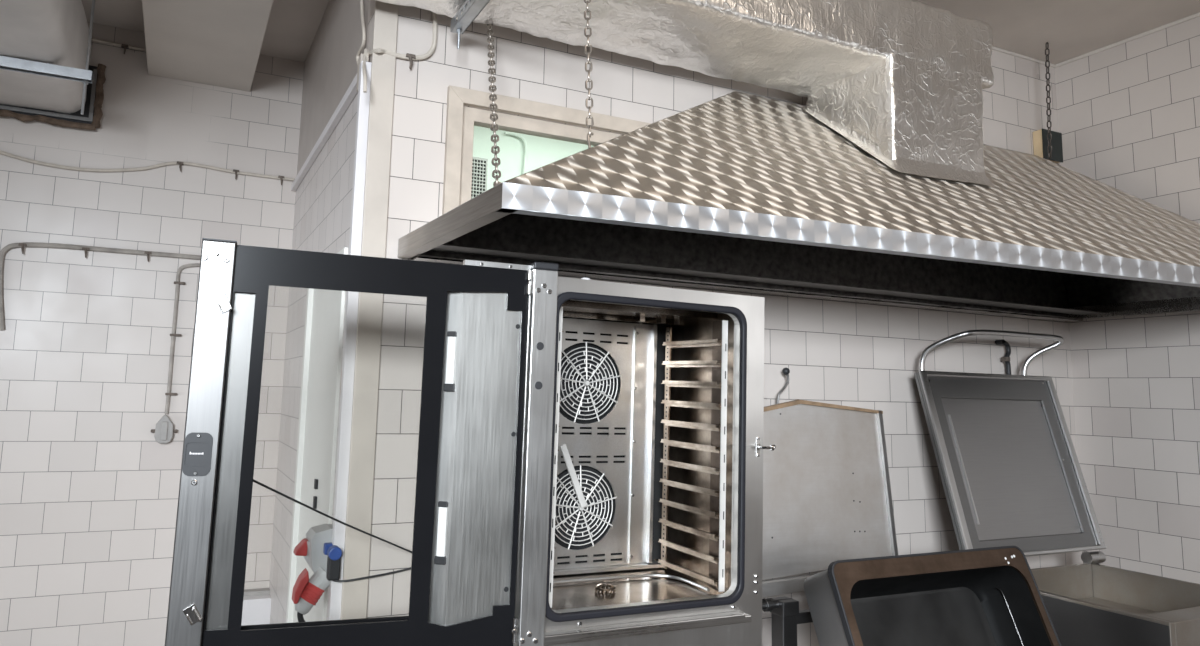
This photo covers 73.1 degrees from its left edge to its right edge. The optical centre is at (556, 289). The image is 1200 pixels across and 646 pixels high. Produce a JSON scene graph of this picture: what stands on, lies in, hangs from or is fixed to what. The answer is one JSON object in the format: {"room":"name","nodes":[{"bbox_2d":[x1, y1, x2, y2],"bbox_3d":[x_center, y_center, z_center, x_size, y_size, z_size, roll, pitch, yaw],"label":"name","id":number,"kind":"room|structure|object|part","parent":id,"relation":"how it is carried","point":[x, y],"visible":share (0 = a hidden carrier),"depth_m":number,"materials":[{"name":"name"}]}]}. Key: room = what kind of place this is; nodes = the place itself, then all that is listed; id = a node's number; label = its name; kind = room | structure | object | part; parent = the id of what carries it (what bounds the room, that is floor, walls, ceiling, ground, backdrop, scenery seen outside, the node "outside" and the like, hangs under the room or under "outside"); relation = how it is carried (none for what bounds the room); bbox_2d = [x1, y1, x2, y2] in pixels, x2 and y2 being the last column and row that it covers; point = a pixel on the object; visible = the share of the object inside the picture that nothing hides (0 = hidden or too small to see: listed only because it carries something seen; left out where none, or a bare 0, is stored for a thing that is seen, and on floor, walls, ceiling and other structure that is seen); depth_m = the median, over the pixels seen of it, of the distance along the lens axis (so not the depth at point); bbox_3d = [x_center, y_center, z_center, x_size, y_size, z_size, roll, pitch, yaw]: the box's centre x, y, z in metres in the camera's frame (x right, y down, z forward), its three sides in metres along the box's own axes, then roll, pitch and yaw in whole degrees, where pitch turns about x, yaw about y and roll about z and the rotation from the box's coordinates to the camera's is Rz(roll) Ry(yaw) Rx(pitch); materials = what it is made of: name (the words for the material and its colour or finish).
{"room":"commercial kitchen","nodes":[
{"label":"commercial kitchen","id":0,"kind":"room"},
{"bbox_2d":[0,22,592,645],"bbox_3d":[-1.208,0.412,4.609,6.940,3.400,0.160,5,-8,-25],"label":"wall","id":1,"kind":"structure","parent":0,"point":[89,494],"depth_m":4.09,"materials":[{"name":"tile"}]},
{"bbox_2d":[0,242,200,329],"bbox_3d":[-2.289,0.007,4.081,0.914,0.446,0.034,5,-8,-25],"label":"conduit","id":2,"kind":"object","parent":1,"relation":"attached to","point":[22,245],"visible":0.99,"depth_m":4.03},
{"bbox_2d":[91,38,145,53],"bbox_3d":[-2.356,-1.269,4.200,0.394,0.063,0.028,5,-8,-25],"label":"cable","id":3,"kind":"object","parent":1,"relation":"attached to","point":[124,46],"visible":0.7,"depth_m":4.23,"materials":[{"name":"grey plastic"}]},
{"bbox_2d":[0,150,294,184],"bbox_3d":[-2.123,-0.634,4.235,1.462,0.118,0.029,5,-8,-25],"label":"cable","id":4,"kind":"object","parent":1,"relation":"attached to","point":[179,163],"visible":0.94,"depth_m":4.23,"materials":[{"name":"white plastic"}]},
{"bbox_2d":[151,415,177,443],"bbox_3d":[-2.002,0.714,4.124,0.124,0.144,0.052,5,-8,-25],"label":"junction box","id":5,"kind":"object","parent":1,"relation":"attached to","point":[164,430],"visible":1,"depth_m":4.10,"materials":[{"name":"grey plastic"}]},
{"bbox_2d":[165,263,199,413],"bbox_3d":[-1.907,0.250,4.238,0.226,0.802,0.021,5,-8,-25],"label":"cable","id":6,"kind":"object","parent":1,"relation":"attached to","point":[177,282],"visible":0.9,"depth_m":4.20,"materials":[{"name":"grey plastic"}]},
{"bbox_2d":[142,0,273,91],"bbox_3d":[-0.266,-1.644,0.879,0.509,0.228,7.860,5,-8,-25],"label":"beam","id":7,"kind":"structure","parent":1,"relation":"attached to","point":[209,42],"depth_m":3.83,"materials":[{"name":"paint"}]},
{"bbox_2d":[241,588,270,625],"bbox_3d":[-1.583,1.683,4.165,0.287,0.238,0.129,5,-8,-25],"label":"wall dispenser","id":8,"kind":"object","parent":1,"relation":"attached to","point":[256,610],"visible":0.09,"depth_m":4.13,"materials":[{"name":"white plastic"}]},
{"bbox_2d":[471,157,487,197],"bbox_3d":[-0.484,-0.682,4.981,0.110,0.260,0.014,5,-8,-25],"label":"air vent","id":9,"kind":"object","parent":1,"relation":"in","point":[479,165],"visible":0.84,"depth_m":4.98,"materials":[{"name":"grey plastic"}]},
{"bbox_2d":[504,131,527,173],"bbox_3d":[-0.258,-0.853,5.095,0.158,0.272,0.020,5,-8,-25],"label":"pipe","id":10,"kind":"object","parent":1,"relation":"attached to","point":[505,133],"visible":0.95,"depth_m":5.11,"materials":[{"name":"white plastic"}]},
{"bbox_2d":[269,0,368,623],"bbox_3d":[-1.059,0.289,3.631,0.100,3.400,1.830,5,-8,-25],"label":"wall","id":11,"kind":"structure","parent":0,"point":[323,198],"depth_m":3.82,"materials":[{"name":"tile"}]},
{"bbox_2d":[286,247,347,622],"bbox_3d":[-0.944,0.918,3.242,0.102,2.060,0.895,5,-8,-25],"label":"door","id":12,"kind":"structure","parent":11,"relation":"in","point":[323,334],"depth_m":3.34,"materials":[{"name":"paint"}]},
{"bbox_3d":[-0.958,0.845,3.203,0.012,0.045,0.030,5,-8,-25],"label":"keyhole plate","id":13,"kind":"part","parent":12,"relation":"part of","materials":[{"name":"black plastic"}]},
{"bbox_3d":[-0.956,0.774,3.212,0.012,0.037,0.030,5,-8,-25],"label":"keyhole plate","id":14,"kind":"part","parent":12,"relation":"part of","materials":[{"name":"black plastic"}]},
{"bbox_2d":[293,520,341,589],"bbox_3d":[-0.769,0.847,2.619,0.140,0.258,0.200,5,-8,-25],"label":"socket","id":15,"kind":"object","parent":11,"relation":"attached to","point":[317,545],"visible":0.61,"depth_m":2.60,"materials":[{"name":"grey plastic"}]},
{"bbox_2d":[292,568,324,621],"bbox_3d":[-0.792,1.034,2.569,0.097,0.278,0.065,5,-8,-25],"label":"plug","id":16,"kind":"object","parent":15,"relation":"attached to","point":[305,594],"visible":0.82,"depth_m":2.55,"materials":[{"name":"red plastic"}]},
{"bbox_3d":[-0.814,0.942,2.569,0.043,0.097,0.060,5,-8,-25],"label":"red lid","id":17,"kind":"part","parent":16,"relation":"part of","materials":[{"name":"plastic"}]},
{"bbox_3d":[-0.800,1.097,2.558,0.052,0.150,0.018,5,-8,-25],"label":"cord","id":18,"kind":"part","parent":16,"relation":"part of","materials":[{"name":"black rubber"}]},
{"bbox_2d":[323,542,341,560],"bbox_3d":[-0.715,0.837,2.582,0.046,0.042,0.086,5,-8,-25],"label":"outlet","id":19,"kind":"object","parent":15,"relation":"attached to","point":[332,551],"depth_m":2.55,"materials":[{"name":"plastic"}]},
{"bbox_2d":[326,557,410,581],"bbox_3d":[-0.572,0.895,2.618,0.332,0.079,0.048,5,-8,-25],"label":"plug","id":20,"kind":"object","parent":15,"relation":"attached to","point":[333,567],"visible":0.84,"depth_m":2.55,"materials":[{"name":"black plastic"}]},
{"bbox_3d":[-0.567,0.914,2.612,0.326,0.041,0.036,5,-8,-25],"label":"cord","id":21,"kind":"part","parent":20,"relation":"part of","materials":[{"name":"black rubber"}]},
{"bbox_2d":[291,54,371,619],"bbox_3d":[-1.103,0.617,3.502,0.035,2.715,1.952,5,-8,-25],"label":"door frame","id":22,"kind":"structure","parent":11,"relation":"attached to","point":[351,309],"depth_m":2.69,"materials":[{"name":"white plastic"}]},
{"bbox_2d":[356,0,368,92],"bbox_3d":[-0.672,-0.890,2.841,0.028,0.528,0.334,4,-8,-20],"label":"cable","id":23,"kind":"object","parent":11,"relation":"attached to","point":[365,55],"visible":0.88,"depth_m":2.90,"materials":[{"name":"white plastic"}]},
{"bbox_2d":[82,0,1199,64],"bbox_3d":[0.395,-1.734,1.419,7.140,0.120,8.550,5,-8,-25],"label":"ceiling","id":24,"kind":"structure","parent":0,"point":[1071,29],"depth_m":3.99,"materials":[{"name":"paint"}]},
{"bbox_2d":[0,0,94,114],"bbox_3d":[-2.461,-1.141,3.324,0.999,0.710,0.044,5,-8,-25],"label":"hanger","id":25,"kind":"object","parent":24,"relation":"hanging from","point":[86,76],"visible":1,"depth_m":3.44,"materials":[{"name":"grey metal"}]},
{"bbox_2d":[0,0,105,129],"bbox_3d":[-2.125,-1.276,2.567,1.012,0.549,3.163,5,-8,-25],"label":"duct","id":26,"kind":"object","parent":25,"relation":"on","point":[56,32],"visible":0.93,"depth_m":3.65,"materials":[{"name":"metal"}]},
{"bbox_3d":[-2.033,-1.105,3.522,0.021,0.710,0.024,5,-8,-25],"label":"threaded rod","id":27,"kind":"part","parent":25,"relation":"part of","materials":[{"name":"silver metal"}]},
{"bbox_2d":[1045,42,1051,158],"bbox_3d":[2.516,-0.967,4.136,0.023,0.604,0.067,0,-8,13],"label":"hanging chain","id":28,"kind":"object","parent":24,"relation":"hanging from","point":[1047,43],"visible":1,"depth_m":4.13,"materials":[{"name":"silver metal"}]},
{"bbox_2d":[366,0,1082,645],"bbox_3d":[0.988,0.324,3.505,3.705,3.400,0.130,5,-8,-25],"label":"wall","id":29,"kind":"structure","parent":0,"point":[852,354],"depth_m":3.33,"materials":[{"name":"tile"}]},
{"bbox_2d":[253,479,411,552],"bbox_3d":[-0.606,0.674,2.328,0.020,0.340,0.837,-2,-8,23],"label":"cable","id":30,"kind":"object","parent":29,"relation":"attached to","point":[255,481],"visible":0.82,"depth_m":2.25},
{"bbox_2d":[340,0,398,619],"bbox_3d":[-0.624,0.178,2.679,0.081,3.400,0.014,5,-8,-25],"label":"trim","id":31,"kind":"structure","parent":29,"relation":"attached to","point":[354,599],"depth_m":2.67,"materials":[{"name":"beige paint"}]},
{"bbox_2d":[368,12,436,68],"bbox_3d":[-0.556,-0.926,2.885,0.241,0.320,0.140,5,-8,-25],"label":"cable","id":32,"kind":"object","parent":29,"relation":"attached to","point":[411,57],"visible":0.9,"depth_m":2.84,"materials":[{"name":"white plastic"}]},
{"bbox_2d":[486,24,500,186],"bbox_3d":[-0.199,-0.626,2.497,0.026,0.893,0.872,2,-7,-8],"label":"hanging chain","id":33,"kind":"object","parent":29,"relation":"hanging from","point":[490,79],"visible":0.94,"depth_m":2.38,"materials":[{"name":"silver metal"}]},
{"bbox_2d":[398,91,1199,321],"bbox_3d":[1.318,-0.450,3.049,3.564,0.865,1.127,5,-8,-25],"label":"extractor hood","id":34,"kind":"object","parent":33,"relation":"hanging from","point":[736,191],"visible":0.84,"depth_m":2.91,"materials":[{"name":"metal"}]},
{"bbox_3d":[0.292,-0.551,2.708,1.406,0.785,0.885,5,-8,-25],"label":"panel","id":35,"kind":"part","parent":34,"relation":"part of","materials":[{"name":"metal"}]},
{"bbox_2d":[584,0,593,147],"bbox_3d":[0.097,-0.691,2.481,0.023,0.584,0.150,2,-7,-7],"label":"chain","id":36,"kind":"object","parent":34,"relation":"attached to","point":[587,10],"visible":1,"depth_m":2.46,"materials":[{"name":"silver metal"}]},
{"bbox_2d":[376,0,994,185],"bbox_3d":[0.573,-0.824,2.998,2.532,0.742,0.532,5,-8,-25],"label":"ventilation duct","id":37,"kind":"object","parent":34,"relation":"attached to","point":[903,81],"visible":1,"depth_m":3.09,"materials":[{"name":"metal"}]},
{"bbox_2d":[450,0,489,48],"bbox_3d":[-0.182,-0.925,2.469,0.044,0.111,0.800,5,-8,-25],"label":"channel","id":38,"kind":"object","parent":37,"relation":"attached to","point":[473,9],"visible":1,"depth_m":2.72,"materials":[{"name":"silver metal"}]},
{"bbox_3d":[-0.339,-0.884,2.802,0.017,0.108,0.020,5,-8,-25],"label":"threaded rod","id":39,"kind":"part","parent":38,"relation":"part of","materials":[{"name":"silver metal"}]},
{"bbox_3d":[1.400,-0.635,3.370,0.520,0.458,0.474,5,-8,-25],"label":"drop leg","id":40,"kind":"part","parent":37,"relation":"part of","materials":[{"name":"metal"}]},
{"bbox_3d":[1.338,-0.485,3.052,3.525,0.794,1.107,5,-8,-25],"label":"panel","id":41,"kind":"part","parent":34,"relation":"part of","materials":[{"name":"metal"}]},
{"bbox_3d":[2.845,-0.358,3.760,0.188,0.793,1.125,5,-8,-25],"label":"panel","id":42,"kind":"part","parent":34,"relation":"part of","materials":[{"name":"metal"}]},
{"bbox_2d":[442,85,650,214],"bbox_3d":[0.158,-0.401,3.146,1.249,0.555,0.082,5,-8,-25],"label":"window","id":43,"kind":"structure","parent":29,"relation":"in","point":[461,120],"depth_m":2.97,"materials":[{"name":"beige paint"}]},
{"bbox_3d":[0.150,-0.399,3.160,1.140,0.445,0.050,5,-8,-25],"label":"frame","id":44,"kind":"part","parent":43,"relation":"part of","materials":[{"name":"beige paint"}]},
{"bbox_2d":[776,368,789,403],"bbox_3d":[0.923,0.443,3.353,0.084,0.237,0.047,3,-8,-14],"label":"lever","id":45,"kind":"object","parent":29,"relation":"attached to","point":[785,371],"visible":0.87,"depth_m":3.35,"materials":[{"name":"metal"}]},
{"bbox_3d":[0.954,0.342,3.365,0.030,0.031,0.030,5,-8,-25],"label":"ball knob","id":46,"kind":"part","parent":45,"relation":"part of","materials":[{"name":"black plastic"}]},
{"bbox_2d":[762,400,897,597],"bbox_3d":[1.017,0.822,3.246,0.885,0.748,0.097,5,-8,-25],"label":"panel","id":47,"kind":"object","parent":29,"relation":"attached to","point":[827,496],"visible":0.67,"depth_m":3.29,"materials":[{"name":"grey metal"}]},
{"bbox_3d":[0.982,1.147,3.160,0.800,0.080,0.040,5,-8,-25],"label":"rail","id":48,"kind":"part","parent":47,"relation":"part of","materials":[{"name":"metal"}]},
{"bbox_2d":[995,339,1010,374],"bbox_3d":[2.200,0.395,3.969,0.061,0.294,0.050,5,-8,-25],"label":"spout","id":49,"kind":"object","parent":29,"relation":"attached to","point":[1006,358],"visible":0.79,"depth_m":3.97,"materials":[{"name":"black metal"}]},
{"bbox_2d":[1033,129,1062,162],"bbox_3d":[2.606,-0.755,4.291,0.156,0.160,0.056,5,-8,-25],"label":"wall block","id":50,"kind":"object","parent":29,"relation":"attached to","point":[1040,142],"visible":0.69,"depth_m":4.26,"materials":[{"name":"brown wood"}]},
{"bbox_2d":[1055,16,1199,583],"bbox_3d":[4.032,0.145,1.529,0.120,3.400,6.050,5,-8,-25],"label":"wall","id":51,"kind":"structure","parent":0,"point":[1128,113],"depth_m":3.94,"materials":[{"name":"tile"}]},
{"bbox_2d":[992,12,1199,67],"bbox_3d":[2.491,-1.363,3.400,1.350,0.021,1.708,5,-8,-25],"label":"trim","id":52,"kind":"structure","parent":51,"relation":"attached to","point":[1196,14],"depth_m":4.20,"materials":[{"name":"paint"}]},
{"bbox_3d":[0.309,1.756,0.970,7.140,0.120,8.550,5,-8,-25],"label":"floor","id":53,"kind":"structure","parent":0,"visible":0},
{"bbox_2d":[165,238,775,645],"bbox_3d":[-0.238,0.903,2.360,1.658,1.922,0.748,5,-7,-25],"label":"oven","id":54,"kind":"object","parent":53,"relation":"on","point":[590,458],"visible":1,"depth_m":2.14,"materials":[{"name":"metal"}]},
{"bbox_3d":[-0.441,0.417,2.003,0.738,0.985,0.006,5,-8,-20],"label":"door","id":55,"kind":"part","parent":54,"relation":"part of","materials":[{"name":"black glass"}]},
{"bbox_3d":[-0.431,-0.071,2.096,0.746,0.008,0.058,5,-8,-20],"label":"door rail","id":56,"kind":"part","parent":54,"relation":"part of","materials":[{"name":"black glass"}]},
{"bbox_3d":[-0.007,0.455,2.231,0.020,0.817,0.005,5,-7,-26],"label":"post","id":57,"kind":"part","parent":54,"relation":"part of","materials":[{"name":"silver metal"}]},
{"bbox_3d":[0.087,0.506,2.679,0.544,0.813,0.024,5,-7,-25],"label":"baffle plate","id":58,"kind":"part","parent":54,"relation":"part of","materials":[{"name":"metal"}]},
{"bbox_3d":[0.136,0.905,2.510,0.630,0.013,0.390,5,-7,-25],"label":"cavity floor trim","id":59,"kind":"part","parent":54,"relation":"part of","materials":[{"name":"metal"}]},
{"bbox_3d":[0.178,0.082,2.607,0.690,0.039,0.202,5,-7,-25],"label":"ceiling rail","id":60,"kind":"part","parent":54,"relation":"part of","materials":[{"name":"metal"}]},
{"bbox_3d":[0.256,0.936,2.239,0.689,0.025,0.034,5,-7,-25],"label":"drip rail","id":61,"kind":"part","parent":54,"relation":"part of","materials":[{"name":"metal"}]},
{"bbox_3d":[0.495,0.506,2.504,0.006,0.817,0.055,5,-7,-25],"label":"post","id":62,"kind":"part","parent":54,"relation":"part of","materials":[{"name":"metal"}]},
{"bbox_3d":[0.510,0.503,2.478,0.020,0.817,0.005,5,-7,-26],"label":"post","id":63,"kind":"part","parent":54,"relation":"part of","materials":[{"name":"silver metal"}]},
{"bbox_3d":[0.617,0.482,2.477,0.013,0.060,0.003,5,-7,-25],"label":"latch plate","id":64,"kind":"part","parent":54,"relation":"part of","materials":[{"name":"metal"}]},
{"bbox_2d":[762,546,1061,645],"bbox_3d":[1.198,1.401,2.623,1.016,1.050,0.516,5,-8,-25],"label":"pan","id":65,"kind":"object","parent":53,"relation":"on","point":[991,596],"visible":0.95,"depth_m":2.76,"materials":[{"name":"black metal"}]},
{"bbox_3d":[0.750,1.488,2.650,0.060,0.862,0.060,5,-8,-25],"label":"stand post","id":66,"kind":"part","parent":65,"relation":"part of","materials":[{"name":"black metal"}]},
{"bbox_2d":[914,330,1199,645],"bbox_3d":[2.176,1.089,3.281,0.896,1.884,0.948,5,-8,-25],"label":"pan","id":67,"kind":"object","parent":53,"relation":"on","point":[1010,470],"visible":0.96,"depth_m":3.58,"materials":[{"name":"metal"}]},
{"bbox_3d":[2.029,0.307,3.746,0.830,0.222,0.151,5,-8,-25],"label":"lid handle","id":68,"kind":"part","parent":67,"relation":"part of","materials":[{"name":"metal"}]},
{"bbox_3d":[2.034,0.778,3.644,0.890,0.775,0.225,5,-8,-25],"label":"lid","id":69,"kind":"part","parent":67,"relation":"part of","materials":[{"name":"metal"}]},
{"bbox_3d":[2.039,0.794,3.631,0.688,0.587,0.163,5,-8,-25],"label":"lid panel","id":70,"kind":"part","parent":67,"relation":"part of","materials":[{"name":"metal"}]},
{"bbox_2d":[1031,563,1199,645],"bbox_3d":[2.235,1.339,3.170,0.795,0.322,0.750,5,-8,-25],"label":"basin","id":71,"kind":"object","parent":67,"relation":"in","point":[1087,604],"depth_m":3.05,"materials":[{"name":"metal"}]}
]}

